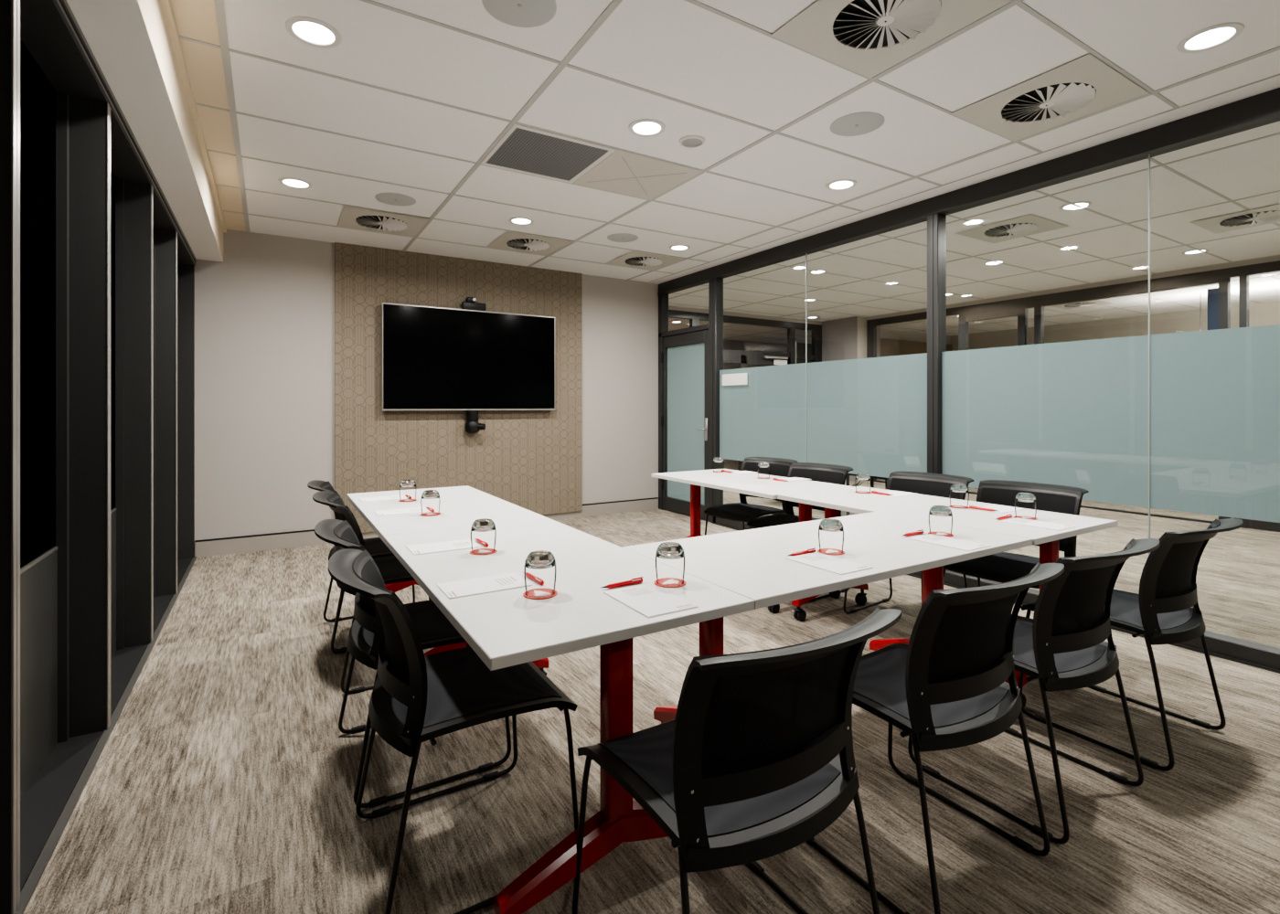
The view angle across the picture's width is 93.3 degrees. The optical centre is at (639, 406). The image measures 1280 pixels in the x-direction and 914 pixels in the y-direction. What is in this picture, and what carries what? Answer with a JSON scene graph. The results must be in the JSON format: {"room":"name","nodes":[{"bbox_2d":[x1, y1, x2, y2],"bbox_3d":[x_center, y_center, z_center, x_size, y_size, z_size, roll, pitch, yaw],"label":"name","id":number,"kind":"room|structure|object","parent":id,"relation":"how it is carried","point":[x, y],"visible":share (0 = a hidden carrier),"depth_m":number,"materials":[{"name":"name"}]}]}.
{"room":"conference room","nodes":[
{"label":"conference room","id":0,"kind":"room"},
{"bbox_2d":[20,40,115,570],"bbox_3d":[-1.567,-0.130,1.240,0.060,2.700,8.550,0,0,-31],"label":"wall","id":1,"kind":"structure","parent":0,"point":[29,56],"depth_m":2.02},
{"bbox_2d":[0,0,107,913],"bbox_3d":[-1.811,0.020,1.822,0.150,2.400,1.002,0,0,-31],"label":"window","id":2,"kind":"structure","parent":1,"relation":"in","point":[41,766],"depth_m":1.93,"materials":[{"name":"black glass"}]},
{"bbox_2d":[15,556,196,913],"bbox_3d":[-1.395,1.216,1.286,0.024,0.008,8.450,0,0,-31],"label":"trim","id":3,"kind":"structure","parent":1,"relation":"attached to","point":[38,869],"depth_m":1.97,"materials":[{"name":"black metal"}]},
{"bbox_2d":[69,96,151,737],"bbox_3d":[-2.321,0.020,2.656,0.150,2.400,0.997,0,0,-31],"label":"window","id":4,"kind":"structure","parent":1,"relation":"in","point":[101,668],"depth_m":2.25,"materials":[{"name":"black glass"}]},
{"bbox_2d":[53,0,196,265],"bbox_3d":[-1.393,-1.171,1.288,0.010,0.054,8.450,0,0,-31],"label":"trim","id":5,"kind":"structure","parent":1,"relation":"attached to","point":[57,2],"depth_m":2.31,"materials":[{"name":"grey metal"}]},
{"bbox_2d":[66,0,223,262],"bbox_3d":[-1.376,-1.383,1.298,0.325,0.375,8.450,0,0,-31],"label":"ceiling bulkhead","id":6,"kind":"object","parent":1,"relation":"attached to","point":[115,31],"depth_m":2.36,"materials":[{"name":"paint"}]},
{"bbox_2d":[124,181,176,647],"bbox_3d":[-2.824,0.020,3.479,0.150,2.400,0.977,0,0,-31],"label":"window","id":7,"kind":"structure","parent":1,"relation":"in","point":[144,212],"depth_m":3.08,"materials":[{"name":"black glass"}]},
{"bbox_2d":[155,228,194,597],"bbox_3d":[-3.365,0.020,4.365,0.150,2.400,1.142,0,0,-31],"label":"window","id":8,"kind":"structure","parent":1,"relation":"in","point":[175,268],"depth_m":3.92,"materials":[{"name":"black glass"}]},
{"bbox_2d":[194,229,658,540],"bbox_3d":[-1.761,-0.125,6.084,4.660,2.690,0.120,0,0,-31],"label":"wall","id":9,"kind":"structure","parent":0,"point":[264,314],"depth_m":5.24,"materials":[{"name":"white paint"}]},
{"bbox_2d":[137,0,226,260],"bbox_3d":[-1.228,-1.338,1.388,0.028,0.284,8.450,0,0,-31],"label":"cove light","id":10,"kind":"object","parent":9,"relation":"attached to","point":[158,16],"depth_m":2.63,"materials":[{"name":"white paint"}]},
{"bbox_2d":[194,497,658,557],"bbox_3d":[-1.693,1.151,6.048,4.460,0.138,0.013,0,0,-31],"label":"baseboard","id":11,"kind":"structure","parent":9,"relation":"attached to","point":[224,546],"depth_m":5.24,"materials":[{"name":"grey paint"}]},
{"bbox_2d":[334,242,582,533],"bbox_3d":[-1.688,-0.160,6.041,2.440,2.620,0.030,0,0,-31],"label":"wall panel","id":12,"kind":"object","parent":9,"relation":"attached to","point":[529,460],"visible":0.64,"depth_m":5.91,"materials":[{"name":"beige wood"}]},
{"bbox_2d":[381,302,554,410],"bbox_3d":[-1.647,-0.458,5.997,1.706,0.988,0.088,0,0,-31],"label":"television","id":13,"kind":"object","parent":12,"relation":"attached to","point":[442,358],"visible":1,"depth_m":5.91,"materials":[{"name":"black"}]},
{"bbox_2d":[461,297,486,310],"bbox_3d":[-1.637,-1.014,5.967,0.230,0.125,0.080,0,0,-31],"label":"video camera","id":14,"kind":"object","parent":13,"relation":"on","point":[470,304],"visible":1,"depth_m":5.94,"materials":[{"name":"black plastic"}]},
{"bbox_2d":[464,410,485,433],"bbox_3d":[-1.630,0.149,5.972,0.199,0.222,0.143,0,0,1],"label":"camera","id":15,"kind":"object","parent":12,"relation":"attached to","point":[472,424],"visible":1,"depth_m":5.92,"materials":[{"name":"black plastic"}]},
{"bbox_2d":[22,461,1279,913],"bbox_3d":[3.432,1.245,7.137,14.700,0.050,13.400,0,0,-31],"label":"floor","id":16,"kind":"structure","parent":0,"point":[224,781],"depth_m":1.96,"materials":[{"name":"carpet"}]},
{"bbox_2d":[312,490,415,693],"bbox_3d":[-1.216,0.813,2.860,0.585,0.814,0.510,0,0,-31],"label":"chair","id":17,"kind":"object","parent":16,"relation":"on","point":[391,570],"visible":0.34,"depth_m":2.72,"materials":[{"name":"black plastic"}]},
{"bbox_2d":[307,480,430,650],"bbox_3d":[-1.483,0.813,3.301,0.585,0.814,0.510,0,0,-31],"label":"chair","id":18,"kind":"object","parent":16,"relation":"on","point":[376,547],"visible":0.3,"depth_m":3.30,"materials":[{"name":"black plastic"}]},
{"bbox_2d":[314,519,511,808],"bbox_3d":[-0.816,0.813,2.133,0.585,0.814,0.510,0,0,-31],"label":"chair","id":19,"kind":"object","parent":16,"relation":"on","point":[433,629],"visible":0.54,"depth_m":2.01,"materials":[{"name":"black plastic"}]},
{"bbox_2d":[346,485,547,656],"bbox_3d":[-1.055,0.863,3.120,0.701,0.715,1.327,0,0,-31],"label":"table","id":20,"kind":"object","parent":16,"relation":"on","point":[460,506],"visible":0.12,"depth_m":2.97,"materials":[{"name":"white laminate"}]},
{"bbox_2d":[358,494,407,501],"bbox_3d":[-1.409,0.503,3.317,0.230,0.003,0.148,0,0,-31],"label":"notepad","id":21,"kind":"object","parent":20,"relation":"on","point":[389,497],"visible":0.96,"depth_m":3.30,"materials":[{"name":"grey paper"}]},
{"bbox_2d":[373,507,430,516],"bbox_3d":[-1.144,0.503,2.905,0.230,0.003,0.148,0,0,-31],"label":"notepad","id":22,"kind":"object","parent":20,"relation":"on","point":[402,511],"visible":0.98,"depth_m":2.90,"materials":[{"name":"grey paper"}]},
{"bbox_2d":[398,499,416,501],"bbox_3d":[-1.245,0.503,3.241,0.092,0.003,0.092,0,0,-31],"label":"coaster","id":23,"kind":"object","parent":20,"relation":"on","point":[407,500],"visible":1,"depth_m":3.24,"materials":[{"name":"red"}]},
{"bbox_2d":[399,479,415,501],"bbox_3d":[-1.245,0.447,3.241,0.086,0.110,0.086,0,0,-31],"label":"tumbler","id":24,"kind":"object","parent":23,"relation":"on","point":[408,483],"visible":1,"depth_m":3.21,"materials":[{"name":"clear glass"}]},
{"bbox_2d":[420,512,440,516],"bbox_3d":[-0.980,0.503,2.829,0.092,0.003,0.092,0,0,-31],"label":"coaster","id":25,"kind":"object","parent":20,"relation":"on","point":[425,514],"visible":1,"depth_m":2.82,"materials":[{"name":"red"}]},
{"bbox_2d":[420,490,440,515],"bbox_3d":[-0.980,0.447,2.829,0.086,0.110,0.086,0,0,-31],"label":"tumbler","id":26,"kind":"object","parent":25,"relation":"on","point":[428,494],"visible":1,"depth_m":2.80,"materials":[{"name":"clear glass"}]},
{"bbox_2d":[328,548,578,913],"bbox_3d":[-0.532,0.813,1.668,0.585,0.814,0.510,0,0,-31],"label":"chair","id":27,"kind":"object","parent":16,"relation":"on","point":[416,698],"visible":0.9,"depth_m":1.56,"materials":[{"name":"black plastic"}]},
{"bbox_2d":[383,518,754,913],"bbox_3d":[-0.354,0.863,1.973,0.701,0.715,1.357,0,0,-31],"label":"table","id":28,"kind":"object","parent":16,"relation":"on","point":[506,628],"visible":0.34,"depth_m":1.49,"materials":[{"name":"white laminate"}]},
{"bbox_2d":[405,538,480,554],"bbox_3d":[-0.707,0.503,2.175,0.230,0.003,0.148,0,0,-31],"label":"notepad","id":29,"kind":"object","parent":28,"relation":"on","point":[462,544],"visible":1,"depth_m":2.16,"materials":[{"name":"grey paper"}]},
{"bbox_2d":[469,548,497,554],"bbox_3d":[-0.544,0.503,2.100,0.092,0.003,0.092,0,0,-31],"label":"coaster","id":30,"kind":"object","parent":28,"relation":"on","point":[482,551],"visible":0.99,"depth_m":2.09,"materials":[{"name":"red"}]},
{"bbox_2d":[470,518,496,554],"bbox_3d":[-0.544,0.447,2.100,0.086,0.110,0.086,0,0,-31],"label":"tumbler","id":31,"kind":"object","parent":30,"relation":"on","point":[483,525],"visible":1,"depth_m":2.07,"materials":[{"name":"clear glass"}]},
{"bbox_2d":[436,572,532,598],"bbox_3d":[-0.440,0.503,1.708,0.230,0.003,0.148,0,0,-31],"label":"notepad","id":32,"kind":"object","parent":28,"relation":"on","point":[458,589],"visible":1,"depth_m":1.70,"materials":[{"name":"white paper"}]},
{"bbox_2d":[522,587,557,599],"bbox_3d":[-0.268,0.503,1.628,0.092,0.003,0.092,0,0,-31],"label":"coaster","id":33,"kind":"object","parent":28,"relation":"on","point":[542,592],"visible":1,"depth_m":1.62,"materials":[{"name":"red plastic"}]},
{"bbox_2d":[523,550,556,597],"bbox_3d":[-0.268,0.447,1.628,0.086,0.110,0.086,0,0,-31],"label":"tumbler","id":34,"kind":"object","parent":33,"relation":"on","point":[538,560],"visible":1,"depth_m":1.60,"materials":[{"name":"clear glass"}]},
{"bbox_2d":[600,576,643,588],"bbox_3d":[-0.050,0.497,1.700,0.142,0.015,0.012,0,0,-34],"label":"pen","id":35,"kind":"object","parent":28,"relation":"on","point":[636,580],"visible":1,"depth_m":1.70,"materials":[{"name":"red plastic"}]},
{"bbox_2d":[603,583,698,618],"bbox_3d":[0.023,0.503,1.580,0.148,0.003,0.230,0,0,-31],"label":"notepad","id":36,"kind":"object","parent":28,"relation":"on","point":[650,601],"visible":1,"depth_m":1.57,"materials":[{"name":"grey paper"}]},
{"bbox_2d":[653,577,686,587],"bbox_3d":[0.086,0.503,1.730,0.092,0.003,0.092,0,0,-31],"label":"coaster","id":37,"kind":"object","parent":28,"relation":"on","point":[672,582],"visible":1,"depth_m":1.72,"materials":[{"name":"red"}]},
{"bbox_2d":[655,542,685,586],"bbox_3d":[0.086,0.447,1.730,0.086,0.110,0.086,0,0,-31],"label":"tumbler","id":38,"kind":"object","parent":37,"relation":"on","point":[666,550],"visible":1,"depth_m":1.70,"materials":[{"name":"clear glass"}]},
{"bbox_2d":[571,608,901,913],"bbox_3d":[0.201,0.813,1.291,0.510,0.814,0.585,0,0,-31],"label":"chair","id":39,"kind":"object","parent":16,"relation":"on","point":[749,769],"visible":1,"depth_m":1.13,"materials":[{"name":"black plastic"}]},
{"bbox_2d":[704,457,798,535],"bbox_3d":[0.857,0.813,4.602,0.585,0.814,0.510,0,0,-38],"label":"chair","id":40,"kind":"object","parent":16,"relation":"on","point":[742,512],"visible":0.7,"depth_m":4.61,"materials":[{"name":"black plastic"}]},
{"bbox_2d":[650,469,853,613],"bbox_3d":[0.724,0.864,4.204,0.701,0.715,1.299,0,0,-31],"label":"table","id":41,"kind":"object","parent":16,"relation":"on","point":[747,484],"visible":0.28,"depth_m":4.05,"materials":[{"name":"white laminate"}]},
{"bbox_2d":[746,462,853,602],"bbox_3d":[1.095,0.813,4.107,0.585,0.814,0.510,0,0,-35],"label":"chair","id":42,"kind":"object","parent":16,"relation":"on","point":[831,474],"visible":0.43,"depth_m":4.18,"materials":[{"name":"black plastic"}]},
{"bbox_2d":[622,512,1032,724],"bbox_3d":[0.717,0.863,2.243,1.405,0.715,0.701,0,0,-31],"label":"table","id":43,"kind":"object","parent":16,"relation":"on","point":[752,564],"visible":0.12,"depth_m":2.08,"materials":[{"name":"white laminate"}]},
{"bbox_2d":[788,547,816,556],"bbox_3d":[0.550,0.497,2.057,0.142,0.015,0.012,0,0,-34],"label":"pen","id":44,"kind":"object","parent":43,"relation":"on","point":[810,550],"visible":1,"depth_m":2.06,"materials":[{"name":"red plastic"}]},
{"bbox_2d":[785,552,873,575],"bbox_3d":[0.606,0.503,1.949,0.148,0.003,0.230,0,0,-31],"label":"notepad","id":45,"kind":"object","parent":43,"relation":"on","point":[822,561],"visible":1,"depth_m":1.93,"materials":[{"name":"grey paper"}]},
{"bbox_2d":[817,548,844,555],"bbox_3d":[0.664,0.503,2.099,0.092,0.003,0.092,0,0,-31],"label":"coaster","id":46,"kind":"object","parent":43,"relation":"on","point":[831,551],"visible":1,"depth_m":2.09,"materials":[{"name":"red paper"}]},
{"bbox_2d":[818,518,843,554],"bbox_3d":[0.664,0.447,2.099,0.086,0.110,0.086,0,0,-31],"label":"tumbler","id":47,"kind":"object","parent":46,"relation":"on","point":[829,525],"visible":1,"depth_m":2.07,"materials":[{"name":"clear glass"}]},
{"bbox_2d":[928,532,953,537],"bbox_3d":[1.187,0.503,2.385,0.092,0.003,0.092,0,0,-31],"label":"coaster","id":48,"kind":"object","parent":43,"relation":"on","point":[944,534],"visible":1,"depth_m":2.38,"materials":[{"name":"red paper"}]},
{"bbox_2d":[928,505,952,535],"bbox_3d":[1.187,0.447,2.385,0.086,0.110,0.086,0,0,-31],"label":"tumbler","id":49,"kind":"object","parent":48,"relation":"on","point":[935,510],"visible":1,"depth_m":2.36,"materials":[{"name":"clear glass"}]},
{"bbox_2d":[908,533,991,551],"bbox_3d":[1.148,0.503,2.246,0.148,0.003,0.230,0,0,-31],"label":"notepad","id":50,"kind":"object","parent":43,"relation":"on","point":[945,541],"visible":1,"depth_m":2.23,"materials":[{"name":"grey paper"}]},
{"bbox_2d":[846,473,888,515],"bbox_3d":[2.571,0.970,6.494,0.440,0.500,0.520,0,0,-31],"label":"side table","id":51,"kind":"object","parent":16,"relation":"on","point":[848,474],"visible":0.17,"depth_m":6.55,"materials":[{"name":"black plastic"}]},
{"bbox_2d":[842,470,974,613],"bbox_3d":[1.568,0.813,3.505,0.585,0.814,0.510,0,0,-35],"label":"chair","id":52,"kind":"object","parent":16,"relation":"on","point":[928,484],"visible":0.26,"depth_m":3.63,"materials":[{"name":"black plastic"}]},
{"bbox_2d":[806,562,1064,913],"bbox_3d":[0.781,0.813,1.660,0.510,0.814,0.585,0,0,-31],"label":"chair","id":53,"kind":"object","parent":16,"relation":"on","point":[946,688],"visible":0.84,"depth_m":1.50,"materials":[{"name":"black plastic"}]},
{"bbox_2d":[777,486,1117,707],"bbox_3d":[1.452,0.863,3.079,0.716,0.715,1.373,0,0,-31],"label":"table","id":54,"kind":"object","parent":16,"relation":"on","point":[918,506],"visible":0.62,"depth_m":2.89,"materials":[{"name":"white laminate"}]},
{"bbox_2d":[854,490,871,493],"bbox_3d":[1.311,0.503,3.551,0.092,0.003,0.092,0,0,-31],"label":"coaster","id":55,"kind":"object","parent":54,"relation":"on","point":[858,492],"visible":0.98,"depth_m":3.55,"materials":[{"name":"red"}]},
{"bbox_2d":[855,473,871,492],"bbox_3d":[1.311,0.447,3.551,0.086,0.110,0.086,0,0,-31],"label":"tumbler","id":56,"kind":"object","parent":55,"relation":"on","point":[859,476],"visible":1,"depth_m":3.52,"materials":[{"name":"clear glass"}]},
{"bbox_2d":[871,490,918,497],"bbox_3d":[1.471,0.503,3.490,0.230,0.003,0.148,0,0,-31],"label":"notepad","id":57,"kind":"object","parent":54,"relation":"on","point":[896,494],"visible":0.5,"depth_m":3.47,"materials":[{"name":"grey paper"}]},
{"bbox_2d":[949,505,969,509],"bbox_3d":[1.602,0.503,3.035,0.092,0.003,0.092,0,0,-31],"label":"coaster","id":58,"kind":"object","parent":54,"relation":"on","point":[954,506],"visible":0.97,"depth_m":3.03,"materials":[{"name":"red"}]},
{"bbox_2d":[949,484,969,508],"bbox_3d":[1.602,0.447,3.035,0.086,0.110,0.086,0,0,-31],"label":"tumbler","id":59,"kind":"object","parent":58,"relation":"on","point":[956,488],"visible":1,"depth_m":3.01,"materials":[{"name":"clear glass"}]},
{"bbox_2d":[970,504,1025,513],"bbox_3d":[1.762,0.503,2.975,0.230,0.003,0.148,0,0,-31],"label":"notepad","id":60,"kind":"object","parent":54,"relation":"on","point":[1001,509],"visible":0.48,"depth_m":2.97,"materials":[{"name":"grey paper"}]},
{"bbox_2d":[1013,515,1037,520],"bbox_3d":[1.746,0.503,2.736,0.092,0.003,0.092,0,0,-31],"label":"coaster","id":61,"kind":"object","parent":54,"relation":"on","point":[1025,517],"visible":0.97,"depth_m":2.73,"materials":[{"name":"red"}]},
{"bbox_2d":[1014,492,1036,519],"bbox_3d":[1.746,0.447,2.736,0.086,0.110,0.086,0,0,-31],"label":"tumbler","id":62,"kind":"object","parent":61,"relation":"on","point":[1020,496],"visible":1,"depth_m":2.71,"materials":[{"name":"clear glass"}]},
{"bbox_2d":[1000,517,1075,531],"bbox_3d":[1.705,0.503,2.596,0.148,0.003,0.230,0,0,-31],"label":"notepad","id":63,"kind":"object","parent":54,"relation":"on","point":[1018,521],"visible":1,"depth_m":2.58,"materials":[{"name":"grey paper"}]},
{"bbox_2d":[943,480,1088,588],"bbox_3d":[1.883,0.813,3.048,0.585,0.814,0.510,0,0,-37],"label":"chair","id":64,"kind":"object","parent":16,"relation":"on","point":[1002,567],"visible":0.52,"depth_m":3.04,"materials":[{"name":"black plastic"}]},
{"bbox_2d":[907,538,1159,844],"bbox_3d":[1.281,0.813,1.959,0.510,0.814,0.585,0,0,-31],"label":"chair","id":65,"kind":"object","parent":16,"relation":"on","point":[1063,646],"visible":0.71,"depth_m":1.78,"materials":[{"name":"black plastic"}]},
{"bbox_2d":[1019,518,1243,770],"bbox_3d":[1.868,0.813,2.297,0.510,0.814,0.585,0,0,-31],"label":"chair","id":66,"kind":"object","parent":16,"relation":"on","point":[1161,612],"visible":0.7,"depth_m":2.12,"materials":[{"name":"black plastic"}]},
{"bbox_2d":[170,0,1279,343],"bbox_3d":[3.154,-1.517,6.967,13.350,0.106,13.400,0,0,-31],"label":"ceiling","id":67,"kind":"structure","parent":0,"point":[413,96],"depth_m":3.31,"materials":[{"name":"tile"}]},
{"bbox_2d":[277,177,312,189],"bbox_3d":[-2.261,-1.469,3.968,0.196,0.010,0.196,0,0,-31],"label":"recessed light","id":68,"kind":"object","parent":67,"relation":"in","point":[291,182],"visible":1,"depth_m":3.97,"materials":[{"name":"white metal"}]},
{"bbox_2d":[285,16,341,48],"bbox_3d":[-1.279,-1.469,2.371,0.196,0.010,0.196,0,0,-31],"label":"recessed light","id":69,"kind":"object","parent":67,"relation":"in","point":[311,31],"visible":1,"depth_m":2.37,"materials":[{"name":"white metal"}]},
{"bbox_2d":[336,205,428,237],"bbox_3d":[-2.055,-1.459,4.815,0.600,0.020,0.600,0,0,-31],"label":"ceiling vent","id":70,"kind":"object","parent":67,"relation":"in","point":[350,218],"visible":1,"depth_m":4.78,"materials":[{"name":"white metal"}]},
{"bbox_2d":[374,192,415,205],"bbox_3d":[-1.730,-1.468,4.281,0.268,0.013,0.268,0,0,-31],"label":"ceiling speaker","id":71,"kind":"object","parent":67,"relation":"attached to","point":[390,198],"visible":1,"depth_m":4.27,"materials":[{"name":"grey"}]},
{"bbox_2d":[481,0,556,27],"bbox_3d":[-0.439,-1.468,2.204,0.268,0.013,0.268,0,0,-31],"label":"ceiling speaker","id":72,"kind":"object","parent":67,"relation":"attached to","point":[516,13],"visible":1,"depth_m":2.24,"materials":[{"name":"grey"}]},
{"bbox_2d":[508,216,533,224],"bbox_3d":[-0.939,-1.469,4.776,0.196,0.010,0.196,0,0,-31],"label":"recessed light","id":73,"kind":"object","parent":67,"relation":"in","point":[517,220],"visible":1,"depth_m":4.77,"materials":[{"name":"white metal"}]},
{"bbox_2d":[485,231,572,255],"bbox_3d":[-1.008,-1.459,5.455,0.600,0.020,0.600,0,0,-31],"label":"ceiling vent","id":74,"kind":"object","parent":67,"relation":"in","point":[512,241],"visible":1,"depth_m":5.42,"materials":[{"name":"white metal"}]},
{"bbox_2d":[480,123,617,183],"bbox_3d":[-0.548,-1.466,3.542,0.604,0.008,0.604,0,0,-31],"label":"ceiling vent","id":75,"kind":"object","parent":67,"relation":"in","point":[523,149],"visible":1,"depth_m":3.51,"materials":[{"name":"white metal"}]},
{"bbox_2d":[607,233,638,242],"bbox_3d":[-0.151,-1.468,5.252,0.268,0.013,0.268,0,0,-31],"label":"ceiling speaker","id":76,"kind":"object","parent":67,"relation":"attached to","point":[618,237],"visible":1,"depth_m":5.25,"materials":[{"name":"grey"}]},
{"bbox_2d":[572,149,702,199],"bbox_3d":[-0.027,-1.466,3.860,0.604,0.008,0.604,0,0,-31],"label":"ceiling panel","id":77,"kind":"object","parent":67,"relation":"attached to","point":[625,173],"visible":1,"depth_m":3.83,"materials":[{"name":"grey"}]},
{"bbox_2d":[604,251,684,270],"bbox_3d":[0.038,-1.459,6.094,0.600,0.020,0.600,0,0,-31],"label":"ceiling vent","id":78,"kind":"object","parent":67,"relation":"in","point":[635,260],"visible":1,"depth_m":6.07,"materials":[{"name":"white metal"}]},
{"bbox_2d":[628,118,665,137],"bbox_3d":[0.036,-1.469,3.181,0.196,0.010,0.196,0,0,-31],"label":"recessed light","id":79,"kind":"object","parent":67,"relation":"in","point":[642,127],"visible":1,"depth_m":3.18,"materials":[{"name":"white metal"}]},
{"bbox_2d":[669,245,690,250],"bbox_3d":[0.364,-1.469,5.579,0.196,0.010,0.196,0,0,-31],"label":"recessed light","id":80,"kind":"object","parent":67,"relation":"in","point":[674,247],"visible":1,"depth_m":5.58,"materials":[{"name":"white metal"}]},
{"bbox_2d":[678,134,705,148],"bbox_3d":[0.287,-1.464,3.340,0.148,0.012,0.148,0,0,-31],"label":"ceiling sensor","id":81,"kind":"object","parent":67,"relation":"attached to","point":[688,141],"visible":1,"depth_m":3.32,"materials":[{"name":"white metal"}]},
{"bbox_2d":[825,179,856,190],"bbox_3d":[1.332,-1.469,3.996,0.196,0.010,0.196,0,0,-31],"label":"recessed light","id":82,"kind":"object","parent":67,"relation":"in","point":[840,184],"visible":1,"depth_m":3.99,"materials":[{"name":"white metal"}]},
{"bbox_2d":[830,111,884,136],"bbox_3d":[1.128,-1.468,3.144,0.268,0.013,0.268,0,0,-31],"label":"ceiling speaker","id":83,"kind":"object","parent":67,"relation":"attached to","point":[857,123],"visible":1,"depth_m":3.13,"materials":[{"name":"grey"}]},
{"bbox_2d":[770,0,1010,78],"bbox_3d":[0.928,-1.459,2.283,0.600,0.020,0.600,0,0,-31],"label":"ceiling vent","id":84,"kind":"object","parent":67,"relation":"in","point":[865,37],"visible":1,"depth_m":2.33,"materials":[{"name":"grey metal"}]},
{"bbox_2d":[954,213,1067,243],"bbox_3d":[3.070,-1.459,5.006,0.600,0.020,0.600,0,0,-31],"label":"ceiling vent","id":85,"kind":"object","parent":67,"relation":"in","point":[1028,225],"visible":1,"depth_m":4.97,"materials":[{"name":"white metal"}]},
{"bbox_2d":[950,53,1149,140],"bbox_3d":[1.964,-1.459,2.919,0.600,0.020,0.600,0,0,-31],"label":"ceiling vent","id":86,"kind":"object","parent":67,"relation":"in","point":[1083,86],"visible":1,"depth_m":2.88,"materials":[{"name":"white metal"}]},
{"bbox_2d":[1058,201,1091,211],"bbox_3d":[3.183,-1.469,4.418,0.196,0.010,0.196,0,0,-31],"label":"recessed light","id":87,"kind":"object","parent":67,"relation":"in","point":[1084,204],"visible":1,"depth_m":4.42,"materials":[{"name":"white metal"}]},
{"bbox_2d":[1051,299,1112,309],"bbox_3d":[6.309,-1.459,8.661,0.600,0.020,0.600,0,0,-31],"label":"ceiling vent","id":88,"kind":"object","parent":67,"relation":"in","point":[1093,303],"visible":0.99,"depth_m":8.63,"materials":[{"name":"white metal"}]},
{"bbox_2d":[1181,248,1209,255],"bbox_3d":[5.258,-1.469,5.722,0.196,0.010,0.196,0,0,-31],"label":"recessed light","id":89,"kind":"object","parent":67,"relation":"in","point":[1193,251],"visible":1,"depth_m":5.73,"materials":[{"name":"white metal"}]},
{"bbox_2d":[1176,21,1244,53],"bbox_3d":[2.268,-1.469,2.406,0.196,0.010,0.196,0,0,-31],"label":"recessed light","id":90,"kind":"object","parent":67,"relation":"in","point":[1215,36],"visible":1,"depth_m":2.40,"materials":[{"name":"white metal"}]},
{"bbox_2d":[1189,203,1279,234],"bbox_3d":[4.771,-1.459,4.697,0.600,0.020,0.600,0,0,-31],"label":"ceiling vent","id":91,"kind":"object","parent":67,"relation":"in","point":[1267,215],"visible":1,"depth_m":4.73,"materials":[{"name":"white metal"}]},
{"bbox_2d":[723,339,787,462],"bbox_3d":[3.109,-0.125,14.089,6.000,2.690,0.200,0,0,-31],"label":"wall","id":92,"kind":"structure","parent":0,"point":[728,345],"depth_m":13.59,"materials":[{"name":"grey paint"}]},
{"bbox_2d":[821,316,880,481],"bbox_3d":[3.570,-0.125,10.286,0.580,2.690,0.770,0,0,-31],"label":"wall","id":93,"kind":"structure","parent":0,"point":[839,336],"depth_m":10.09,"materials":[{"name":"white paint"}]},
{"bbox_2d":[668,305,821,470],"bbox_3d":[1.365,-0.125,9.387,4.120,2.690,0.085,0,0,-31],"label":"window","id":94,"kind":"structure","parent":93,"relation":"in","point":[795,354],"depth_m":9.76,"materials":[{"name":"grey glass"}]},
{"bbox_2d":[857,316,866,481],"bbox_3d":[3.657,-0.125,9.903,0.310,2.690,0.035,0,0,-31],"label":"trim","id":95,"kind":"structure","parent":93,"relation":"attached to","point":[861,321],"depth_m":9.86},
{"bbox_2d":[866,255,1279,532],"bbox_3d":[6.090,-0.125,6.143,0.080,2.690,8.930,0,0,-31],"label":"window","id":96,"kind":"structure","parent":93,"relation":"in","point":[1219,299],"depth_m":7.04,"materials":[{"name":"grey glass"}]},
{"bbox_2d":[880,328,950,344],"bbox_3d":[4.902,-0.125,11.616,3.520,2.690,0.090,0,0,-31],"label":"wall","id":97,"kind":"structure","parent":0,"point":[889,334],"depth_m":11.71,"materials":[{"name":"beige paint"}]},
{"bbox_2d":[880,338,952,356],"bbox_3d":[5.413,-0.080,11.852,2.400,2.400,0.040,0,0,-31],"label":"wall panel","id":98,"kind":"object","parent":97,"relation":"attached to","point":[889,347],"visible":0.21,"depth_m":11.59,"materials":[{"name":"brown wood"}]},
{"bbox_2d":[657,87,1279,673],"bbox_3d":[2.461,-0.123,3.643,0.130,2.686,8.450,0,0,-31],"label":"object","id":99,"kind":"structure","parent":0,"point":[1185,421],"depth_m":3.65,"materials":[{"name":"grey glass"}]},
{"bbox_2d":[661,330,708,521],"bbox_3d":[0.494,0.195,6.781,0.124,2.030,0.907,0,0,-31],"label":"door","id":100,"kind":"structure","parent":99,"relation":"attached to","point":[684,357],"depth_m":6.82,"materials":[{"name":"glass"}]},
{"bbox_2d":[722,373,747,385],"bbox_3d":[0.953,-0.274,6.082,0.014,0.117,0.385,0,0,-31],"label":"door sign","id":101,"kind":"object","parent":99,"relation":"attached to","point":[741,378],"visible":1,"depth_m":6.06,"materials":[{"name":"white plastic"}]},
{"bbox_2d":[950,301,1279,351],"bbox_3d":[8.822,-0.125,8.673,0.100,2.690,10.400,0,0,-31],"label":"wall","id":102,"kind":"structure","parent":0,"point":[1265,314],"depth_m":9.93,"materials":[{"name":"beige paint"}]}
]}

